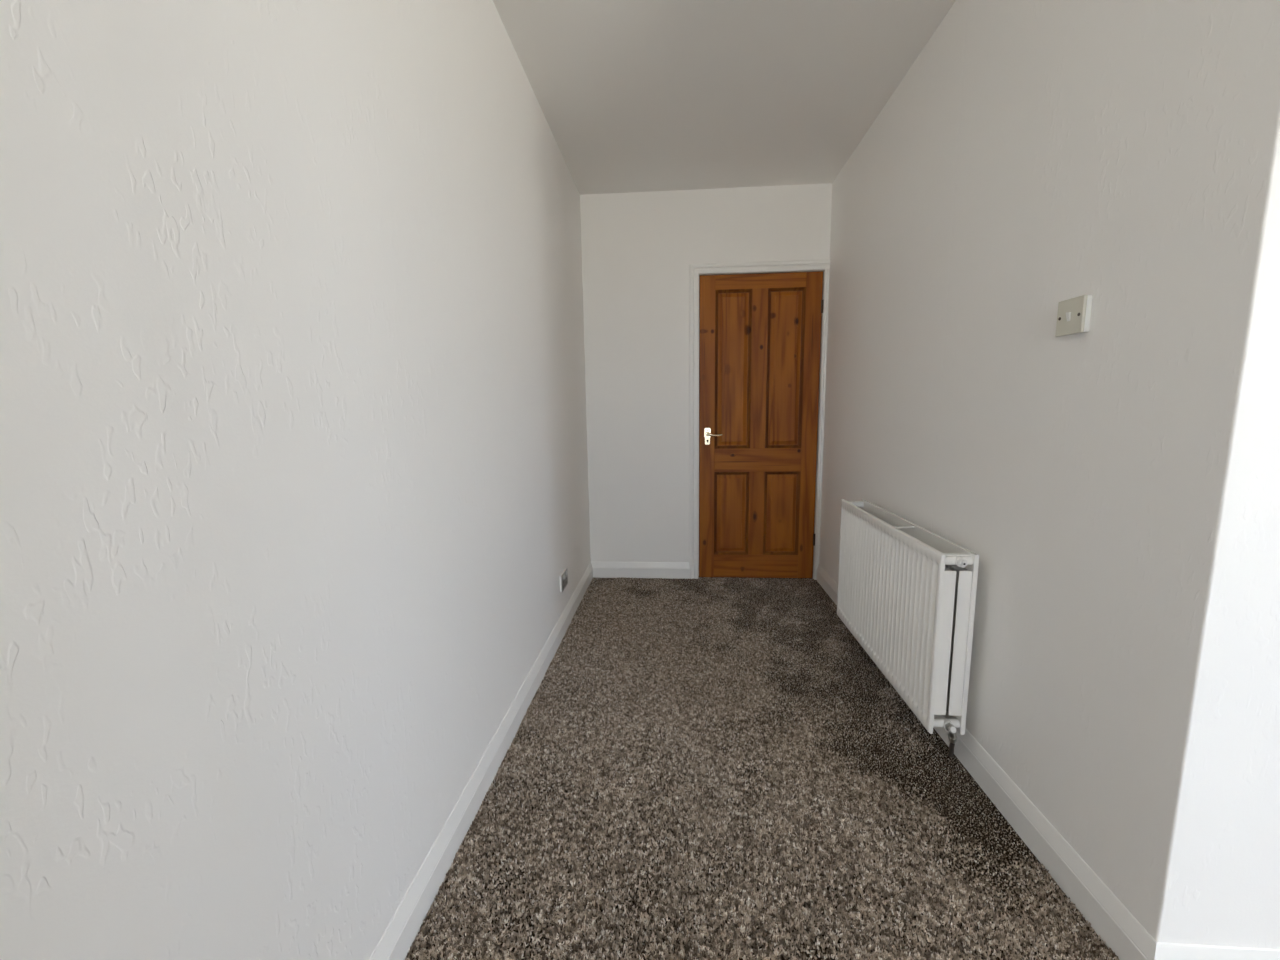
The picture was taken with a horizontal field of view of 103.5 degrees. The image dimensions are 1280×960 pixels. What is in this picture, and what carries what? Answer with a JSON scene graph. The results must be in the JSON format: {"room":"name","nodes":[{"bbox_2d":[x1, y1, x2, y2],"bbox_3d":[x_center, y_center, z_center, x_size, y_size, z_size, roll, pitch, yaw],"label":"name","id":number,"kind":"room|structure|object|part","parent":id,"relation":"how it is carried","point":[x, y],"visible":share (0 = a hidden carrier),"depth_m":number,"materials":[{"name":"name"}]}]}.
{"room":"hallway","nodes":[
{"label":"hallway","id":0,"kind":"room"},
{"bbox_2d":[0,0,590,959],"bbox_3d":[-0.692,-0.012,-0.484,0.120,2.492,7.990,0,8,4],"label":"wall","id":1,"kind":"structure","parent":0,"point":[294,487],"depth_m":0.73,"materials":[{"name":"white paint"}]},
{"bbox_2d":[369,562,592,959],"bbox_3d":[-0.607,1.166,-0.323,0.015,0.112,7.750,0,8,4],"label":"baseboard","id":2,"kind":"structure","parent":1,"relation":"attached to","point":[402,930],"depth_m":1.38,"materials":[{"name":"white"}]},
{"bbox_2d":[559,568,567,591],"bbox_3d":[-0.396,0.521,2.629,0.016,0.085,0.134,0,8,4],"label":"power socket","id":3,"kind":"object","parent":1,"relation":"attached to","point":[563,578],"visible":1,"depth_m":2.60,"materials":[{"name":"white plastic"}]},
{"bbox_2d":[580,183,831,561],"bbox_3d":[0.416,-0.569,3.342,1.545,2.492,0.120,0,8,4],"label":"wall","id":4,"kind":"structure","parent":0,"point":[638,248],"depth_m":3.25,"materials":[{"name":"white paint"}]},
{"bbox_2d":[591,562,689,578],"bbox_3d":[-0.001,0.621,3.473,0.683,0.112,0.015,0,8,4],"label":"baseboard","id":5,"kind":"structure","parent":4,"relation":"attached to","point":[673,570],"depth_m":3.47,"materials":[{"name":"white wood"}]},
{"bbox_2d":[689,259,829,579],"bbox_3d":[0.759,-0.351,3.340,0.864,2.052,0.138,0,8,4],"label":"trim","id":6,"kind":"structure","parent":4,"relation":"attached to","point":[695,270],"depth_m":3.24,"materials":[{"name":"white wood"}]},
{"bbox_3d":[0.339,-1.327,3.170,0.060,0.060,0.018,0,8,4],"label":"architrave corner","id":7,"kind":"part","parent":6,"relation":"part of","materials":[{"name":"white wood"}]},
{"bbox_3d":[0.354,-0.311,3.313,0.060,1.992,0.018,0,8,4],"label":"architrave leg","id":8,"kind":"part","parent":6,"relation":"part of","materials":[{"name":"white wood"}]},
{"bbox_3d":[1.172,-0.315,3.256,0.026,1.992,0.014,0,8,4],"label":"architrave leg","id":9,"kind":"part","parent":6,"relation":"part of","materials":[{"name":"white wood"}]},
{"bbox_2d":[699,271,823,577],"bbox_3d":[0.775,-0.313,3.287,0.769,1.979,0.098,0,8,4],"label":"door","id":10,"kind":"structure","parent":4,"relation":"in","point":[760,334],"depth_m":3.29,"materials":[{"name":"brown wood"}]},
{"bbox_3d":[0.445,-0.288,3.321,0.042,0.110,0.004,0,8,4],"label":"handle plate","id":11,"kind":"part","parent":10,"relation":"part of","materials":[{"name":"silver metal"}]},
{"bbox_3d":[0.482,-0.299,3.288,0.106,0.028,0.054,0,8,4],"label":"lever","id":12,"kind":"part","parent":10,"relation":"part of","materials":[{"name":"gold metal"}]},
{"bbox_3d":[0.615,0.224,3.403,0.231,0.566,0.029,0,8,4],"label":"panel","id":13,"kind":"part","parent":10,"relation":"part of","materials":[{"name":"brown wood"}]},
{"bbox_3d":[0.614,0.226,3.391,0.231,0.566,0.014,0,8,4],"label":"panel moulding","id":14,"kind":"part","parent":10,"relation":"part of","materials":[{"name":"brown wood"}]},
{"bbox_3d":[0.601,-0.708,3.271,0.231,1.007,0.029,0,8,4],"label":"panel","id":15,"kind":"part","parent":10,"relation":"part of","materials":[{"name":"brown wood"}]},
{"bbox_3d":[0.600,-0.707,3.259,0.231,1.007,0.014,0,8,4],"label":"panel moulding","id":16,"kind":"part","parent":10,"relation":"part of","materials":[{"name":"brown wood"}]},
{"bbox_3d":[0.786,0.583,3.442,0.563,0.161,0.040,0,8,4],"label":"rail","id":17,"kind":"part","parent":10,"relation":"part of","materials":[{"name":"brown wood"}]},
{"bbox_3d":[0.775,-0.134,3.341,0.563,0.155,0.040,0,8,4],"label":"rail","id":18,"kind":"part","parent":10,"relation":"part of","materials":[{"name":"brown wood"}]},
{"bbox_3d":[0.759,-1.252,3.183,0.563,0.090,0.040,0,8,4],"label":"rail","id":19,"kind":"part","parent":10,"relation":"part of","materials":[{"name":"brown wood"}]},
{"bbox_3d":[0.945,0.222,3.379,0.233,0.566,0.029,0,8,4],"label":"panel","id":20,"kind":"part","parent":10,"relation":"part of","materials":[{"name":"brown wood"}]},
{"bbox_3d":[0.944,0.224,3.367,0.233,0.566,0.014,0,8,4],"label":"panel moulding","id":21,"kind":"part","parent":10,"relation":"part of","materials":[{"name":"brown wood"}]},
{"bbox_3d":[0.931,-0.710,3.248,0.233,1.007,0.029,0,8,4],"label":"panel","id":22,"kind":"part","parent":10,"relation":"part of","materials":[{"name":"brown wood"}]},
{"bbox_3d":[0.930,-0.708,3.236,0.233,1.007,0.014,0,8,4],"label":"panel moulding","id":23,"kind":"part","parent":10,"relation":"part of","materials":[{"name":"brown wood"}]},
{"bbox_2d":[493,0,955,194],"bbox_3d":[1.641,-1.306,-0.835,4.835,0.100,7.990,0,8,4],"label":"ceiling","id":24,"kind":"structure","parent":0,"point":[632,95],"depth_m":2.07,"materials":[{"name":"white paint"}]},
{"bbox_2d":[405,577,1118,959],"bbox_3d":[1.679,1.260,-0.472,4.835,0.100,7.990,0,8,4],"label":"floor","id":25,"kind":"structure","parent":0,"point":[702,768],"depth_m":1.43,"materials":[{"name":"brown carpet"}]},
{"bbox_2d":[819,0,1279,945],"bbox_3d":[1.151,-0.401,2.081,0.120,2.492,2.556,0,8,5],"label":"wall","id":26,"kind":"structure","parent":0,"point":[1114,486],"depth_m":1.11,"materials":[{"name":"white paint"}]},
{"bbox_2d":[837,499,978,757],"bbox_3d":[1.015,0.510,2.012,0.151,0.712,0.986,0,8,4],"label":"radiator","id":27,"kind":"object","parent":26,"relation":"attached to","point":[906,593],"visible":1,"depth_m":1.72,"materials":[{"name":"white metal"}]},
{"bbox_3d":[0.945,0.447,2.008,0.012,0.583,0.930,0,8,4],"label":"panel","id":28,"kind":"part","parent":27,"relation":"part of","materials":[{"name":"white metal"}]},
{"bbox_2d":[816,564,1156,959],"bbox_3d":[1.095,0.788,2.176,0.015,0.112,2.432,0,8,5],"label":"baseboard","id":29,"kind":"structure","parent":26,"relation":"attached to","point":[1110,919],"depth_m":1.23,"materials":[{"name":"white"}]},
{"bbox_2d":[1055,295,1092,336],"bbox_3d":[1.006,-0.380,1.173,0.024,0.082,0.080,0,8,4],"label":"light switch","id":30,"kind":"object","parent":26,"relation":"attached to","point":[1074,314],"visible":1,"depth_m":1.16,"materials":[{"name":"white plastic"}]},
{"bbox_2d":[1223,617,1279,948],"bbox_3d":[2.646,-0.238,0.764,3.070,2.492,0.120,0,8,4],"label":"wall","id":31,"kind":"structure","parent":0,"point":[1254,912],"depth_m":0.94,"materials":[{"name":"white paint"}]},
{"bbox_2d":[1154,942,1279,959],"bbox_3d":[2.531,0.951,0.873,3.085,0.112,0.015,0,8,4],"label":"baseboard","id":32,"kind":"structure","parent":31,"relation":"attached to","point":[1164,951],"depth_m":0.97,"materials":[{"name":"white"}]}
]}

